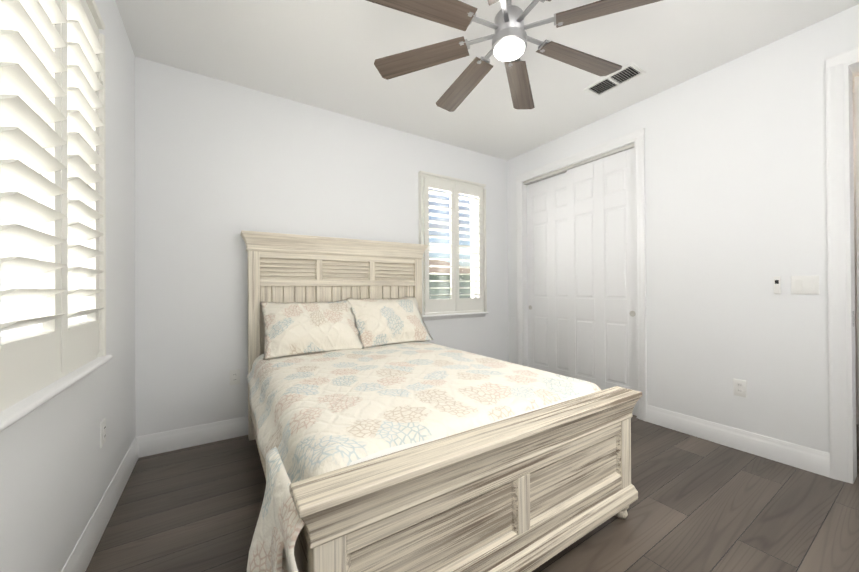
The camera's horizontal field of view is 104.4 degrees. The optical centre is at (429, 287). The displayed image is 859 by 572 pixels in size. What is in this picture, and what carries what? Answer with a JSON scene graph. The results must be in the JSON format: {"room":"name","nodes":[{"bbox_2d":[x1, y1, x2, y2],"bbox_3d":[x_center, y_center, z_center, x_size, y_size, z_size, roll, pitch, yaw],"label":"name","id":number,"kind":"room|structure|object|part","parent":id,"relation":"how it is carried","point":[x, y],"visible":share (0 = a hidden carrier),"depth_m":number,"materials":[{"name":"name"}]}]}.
{"room":"bedroom","nodes":[
{"label":"bedroom","id":0,"kind":"room"},
{"bbox_2d":[0,0,135,571],"bbox_3d":[-1.104,-0.224,0.728,0.140,2.740,3.860,0,0,-33],"label":"wall","id":1,"kind":"structure","parent":0,"point":[59,466],"depth_m":1.45,"materials":[{"name":"white paint"}]},
{"bbox_2d":[1,156,41,340],"bbox_3d":[-1.100,-0.417,0.672,0.068,1.435,1.680,0,0,-33],"label":"window","id":2,"kind":"structure","parent":1,"relation":"in","point":[39,283],"depth_m":1.25,"materials":[{"name":"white glass"}]},
{"bbox_2d":[0,0,105,411],"bbox_3d":[-0.999,-0.442,0.737,0.083,1.485,1.780,0,0,-33],"label":"window shutters","id":3,"kind":"object","parent":1,"relation":"attached to","point":[52,92],"visible":1,"depth_m":1.04,"materials":[{"name":"white wood"}]},
{"bbox_2d":[0,355,112,431],"bbox_3d":[-1.018,0.330,0.719,0.145,0.060,1.804,0,0,-33],"label":"window sill","id":4,"kind":"structure","parent":1,"relation":"attached to","point":[13,414],"depth_m":0.95,"materials":[{"name":"white wood"}]},
{"bbox_2d":[61,437,140,571],"bbox_3d":[-1.029,1.076,0.765,0.017,0.140,3.580,0,0,-33],"label":"baseboard","id":5,"kind":"structure","parent":1,"relation":"attached to","point":[81,555],"depth_m":1.56,"materials":[{"name":"white wood"}]},
{"bbox_2d":[100,418,105,446],"bbox_3d":[-1.579,0.703,1.615,0.009,0.115,0.070,0,0,-33],"label":"electrical outlet","id":6,"kind":"object","parent":1,"relation":"attached to","point":[102,432],"visible":1,"depth_m":1.60,"materials":[{"name":"white plastic"}]},
{"bbox_2d":[135,56,508,436],"bbox_3d":[0.020,-0.219,3.651,5.180,2.740,0.140,0,0,-33],"label":"wall","id":7,"kind":"structure","parent":0,"point":[220,165],"depth_m":2.58,"materials":[{"name":"white paint"}]},
{"bbox_2d":[138,416,247,456],"bbox_3d":[-0.480,1.083,3.215,3.520,0.140,0.040,0,0,-33],"label":"baseboard","id":8,"kind":"structure","parent":7,"relation":"attached to","point":[161,442],"depth_m":2.43,"materials":[{"name":"white wood"}]},
{"bbox_2d":[230,369,239,384],"bbox_3d":[-1.507,0.696,2.581,0.070,0.115,0.009,0,0,-33],"label":"electrical outlet","id":9,"kind":"object","parent":7,"relation":"attached to","point":[234,377],"visible":1,"depth_m":2.58,"materials":[{"name":"white plastic"}]},
{"bbox_2d":[423,191,476,312],"bbox_3d":[0.214,-0.434,3.810,0.800,1.450,0.065,0,0,-33],"label":"window","id":10,"kind":"structure","parent":7,"relation":"in","point":[473,257],"depth_m":3.98,"materials":[{"name":"clear glass"}]},
{"bbox_2d":[418,171,486,315],"bbox_3d":[0.280,-0.460,3.708,0.900,1.500,0.089,0,0,-33],"label":"window shutters","id":11,"kind":"object","parent":10,"relation":"attached to","point":[455,188],"visible":0.98,"depth_m":3.68,"materials":[{"name":"white wood"}]},
{"bbox_2d":[422,312,488,320],"bbox_3d":[0.269,0.320,3.728,0.924,0.060,0.145,0,0,-33],"label":"window sill","id":12,"kind":"structure","parent":7,"relation":"attached to","point":[451,316],"depth_m":3.68,"materials":[{"name":"white wood"}]},
{"bbox_2d":[85,415,858,571],"bbox_3d":[1.029,1.189,2.078,5.180,0.100,3.860,0,0,-33],"label":"floor","id":13,"kind":"structure","parent":0,"point":[700,505],"depth_m":1.66,"materials":[{"name":"brown wood"}]},
{"bbox_2d":[240,230,641,571],"bbox_3d":[-0.231,0.359,2.084,1.705,1.575,2.115,0,0,-33],"label":"bed","id":14,"kind":"object","parent":13,"relation":"on","point":[385,434],"visible":1,"depth_m":1.37,"materials":[{"name":"beige wood"}]},
{"bbox_3d":[-0.198,0.854,2.111,1.516,0.255,1.923,0,0,-33],"label":"rail","id":15,"kind":"part","parent":14,"relation":"part of","materials":[{"name":"wood"}]},
{"bbox_2d":[260,300,364,359],"bbox_3d":[-0.906,0.301,2.595,0.720,0.500,0.251,0,-40,-31],"label":"pillow","id":16,"kind":"object","parent":14,"relation":"on","point":[293,329],"depth_m":2.50,"materials":[{"name":"fabric"}]},
{"bbox_3d":[-0.730,0.215,2.941,1.624,1.275,0.135,0,0,-33],"label":"headboard","id":17,"kind":"part","parent":14,"relation":"part of","materials":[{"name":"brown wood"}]},
{"bbox_3d":[-0.740,0.428,2.959,1.530,1.450,0.085,0,0,-33],"label":"headboard","id":18,"kind":"part","parent":14,"relation":"part of","materials":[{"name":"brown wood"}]},
{"bbox_2d":[346,297,432,347],"bbox_3d":[-0.343,0.291,2.977,0.720,0.500,0.252,0,-37,-36],"label":"pillow","id":19,"kind":"object","parent":14,"relation":"on","point":[380,321],"depth_m":2.86,"materials":[{"name":"fabric"}]},
{"bbox_2d":[247,341,600,571],"bbox_3d":[-0.211,0.622,2.102,1.652,0.302,1.903,0,0,-33],"label":"quilt","id":20,"kind":"object","parent":14,"relation":"on","point":[320,413],"depth_m":1.46,"materials":[{"name":"fabric"}]},
{"bbox_3d":[0.341,0.787,1.267,1.610,0.535,0.128,0,0,-33],"label":"footboard","id":21,"kind":"part","parent":14,"relation":"part of","materials":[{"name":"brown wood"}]},
{"bbox_3d":[0.338,0.809,1.272,1.530,0.340,0.068,0,0,-33],"label":"footboard","id":22,"kind":"part","parent":14,"relation":"part of","materials":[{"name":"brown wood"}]},
{"bbox_3d":[-0.199,0.630,2.112,1.440,0.228,1.907,0,0,-33],"label":"mattress","id":23,"kind":"part","parent":14,"relation":"part of","materials":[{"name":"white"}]},
{"bbox_2d":[115,0,858,160],"bbox_3d":[1.012,-1.651,2.089,5.180,0.100,3.860,0,0,-33],"label":"ceiling","id":24,"kind":"structure","parent":0,"point":[323,54],"depth_m":2.25,"materials":[{"name":"white paint"}]},
{"bbox_2d":[366,0,661,111],"bbox_3d":[0.409,-1.398,1.715,1.537,0.402,1.537,0,0,-33],"label":"ceiling fan","id":25,"kind":"object","parent":24,"relation":"hanging from","point":[510,38],"visible":1,"depth_m":1.78,"materials":[{"name":"brown wood"}]},
{"bbox_3d":[-0.046,-1.300,1.516,0.545,0.006,0.150,0,-11,-24],"label":"blade","id":26,"kind":"part","parent":25,"relation":"part of","materials":[{"name":"brown wood"}]},
{"bbox_3d":[-0.053,-1.299,1.896,0.545,0.006,0.150,0,-11,21],"label":"blade","id":27,"kind":"part","parent":25,"relation":"part of","materials":[{"name":"brown wood"}]},
{"bbox_3d":[0.211,-1.299,2.171,0.150,0.006,0.545,12,-5,-23],"label":"blade","id":28,"kind":"part","parent":25,"relation":"part of","materials":[{"name":"brown wood"}]},
{"bbox_3d":[0.228,-1.303,1.251,0.150,0.006,0.545,-12,-5,21],"label":"blade","id":29,"kind":"part","parent":25,"relation":"part of","materials":[{"name":"brown wood"}]},
{"bbox_3d":[0.410,-1.212,1.714,0.156,0.030,0.156,0,0,-33],"label":"lamp shade","id":30,"kind":"part","parent":25,"relation":"part of","materials":[{"name":"white glass"}]},
{"bbox_3d":[0.592,-1.301,2.178,0.150,0.006,0.545,11,4,21],"label":"blade","id":31,"kind":"part","parent":25,"relation":"part of","materials":[{"name":"brown wood"}]},
{"bbox_3d":[0.866,-1.304,1.913,0.545,0.006,0.150,0,11,-24],"label":"blade","id":32,"kind":"part","parent":25,"relation":"part of","materials":[{"name":"brown wood"}]},
{"bbox_3d":[0.873,-1.306,1.532,0.545,0.006,0.150,0,11,21],"label":"blade","id":33,"kind":"part","parent":25,"relation":"part of","materials":[{"name":"brown wood"}]},
{"bbox_2d":[584,62,645,96],"bbox_3d":[1.424,-1.596,2.578,0.200,0.012,0.370,0,0,-33],"label":"ceiling vent","id":34,"kind":"object","parent":24,"relation":"in","point":[632,65],"depth_m":2.56,"materials":[{"name":"white metal"}]},
{"bbox_2d":[507,4,858,452],"bbox_3d":[2.007,-0.235,2.713,0.140,2.740,3.580,0,0,-33],"label":"wall","id":35,"kind":"structure","parent":0,"point":[735,186],"depth_m":2.33,"materials":[{"name":"white paint"}]},
{"bbox_2d":[527,172,567,376],"bbox_3d":[1.383,-0.048,3.742,0.035,2.374,0.695,0,0,-33],"label":"closet doors","id":36,"kind":"structure","parent":35,"relation":"in","point":[547,280],"depth_m":3.78,"materials":[{"name":"white wood"}]},
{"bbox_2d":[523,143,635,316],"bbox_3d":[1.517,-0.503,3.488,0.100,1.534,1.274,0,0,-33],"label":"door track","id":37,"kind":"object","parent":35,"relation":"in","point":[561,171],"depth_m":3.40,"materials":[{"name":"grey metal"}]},
{"bbox_2d":[516,128,646,420],"bbox_3d":[1.508,-0.106,3.479,0.165,2.495,1.440,0,0,-33],"label":"door frame","id":38,"kind":"structure","parent":35,"relation":"attached to","point":[637,138],"depth_m":2.96,"materials":[{"name":"white wood"}]},
{"bbox_2d":[567,147,636,415],"bbox_3d":[1.656,-0.051,3.230,0.035,2.374,0.695,0,0,-33],"label":"closet doors","id":39,"kind":"structure","parent":35,"relation":"in","point":[601,270],"depth_m":3.19,"materials":[{"name":"white wood"}]},
{"bbox_2d":[646,405,829,477],"bbox_3d":[2.113,1.063,2.406,0.017,0.140,1.005,0,0,-33],"label":"baseboard","id":40,"kind":"structure","parent":35,"relation":"attached to","point":[770,448],"depth_m":2.29,"materials":[{"name":"white wood"}]},
{"bbox_2d":[733,379,746,397],"bbox_3d":[2.167,0.703,2.328,0.009,0.115,0.070,0,0,-33],"label":"electrical outlet","id":41,"kind":"object","parent":35,"relation":"attached to","point":[739,387],"visible":1,"depth_m":2.32,"materials":[{"name":"white plastic"}]},
{"bbox_2d":[774,276,780,293],"bbox_3d":[2.262,-0.014,2.170,0.014,0.116,0.032,0,0,-33],"label":"remote","id":42,"kind":"object","parent":35,"relation":"attached to","point":[777,284],"visible":1,"depth_m":2.16,"materials":[{"name":"white plastic"}]},
{"bbox_2d":[791,275,818,293],"bbox_3d":[2.329,-0.014,2.069,0.011,0.115,0.116,0,0,-33],"label":"double light switch","id":43,"kind":"object","parent":35,"relation":"attached to","point":[804,284],"visible":1,"depth_m":2.07,"materials":[{"name":"white plastic"}]},
{"bbox_2d":[825,46,858,483],"bbox_3d":[2.681,-0.121,1.654,0.179,2.495,0.890,0,0,-33],"label":"door frame","id":44,"kind":"structure","parent":35,"relation":"attached to","point":[842,68],"depth_m":1.95,"materials":[{"name":"white wood"}]},
{"bbox_2d":[855,76,858,417],"bbox_3d":[2.763,-0.080,1.705,0.035,2.400,0.720,0,0,-26],"label":"entry door","id":45,"kind":"structure","parent":35,"relation":"in","point":[857,146],"depth_m":2.02,"materials":[{"name":"white wood"}]},
{"bbox_2d":[853,91,858,424],"bbox_3d":[3.144,-0.239,3.439,0.140,2.740,3.860,0,0,-33],"label":"wall","id":46,"kind":"structure","parent":0,"point":[855,256],"depth_m":2.74,"materials":[{"name":"white paint"}]},
{"label":"outside","id":47,"kind":"structure","parent":0,"visible":0},
{"bbox_3d":[-9.307,1.514,23.013,130.000,0.150,130.000,0,0,-33],"label":"lawn","id":48,"kind":"structure","parent":47,"visible":0},
{"bbox_2d":[1,329,37,340],"bbox_3d":[-8.484,1.346,8.117,4.340,0.049,36.000,0,0,-33],"label":"patio","id":49,"kind":"structure","parent":48,"relation":"on","point":[12,336],"depth_m":9.33,"materials":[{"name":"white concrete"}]},
{"bbox_2d":[1,186,37,335],"bbox_3d":[-10.370,-3.197,6.950,0.050,9.148,36.000,0,0,-33],"label":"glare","id":50,"kind":"object","parent":48,"relation":"on","point":[10,277],"depth_m":9.86,"materials":[{"name":"white"}]},
{"bbox_2d":[423,257,470,298],"bbox_3d":[-2.721,-1.292,43.349,18.000,5.548,11.000,0,0,-33],"label":"house","id":51,"kind":"structure","parent":48,"relation":"on","point":[445,276],"depth_m":40.61,"materials":[{"name":"grey paint"}]}
]}

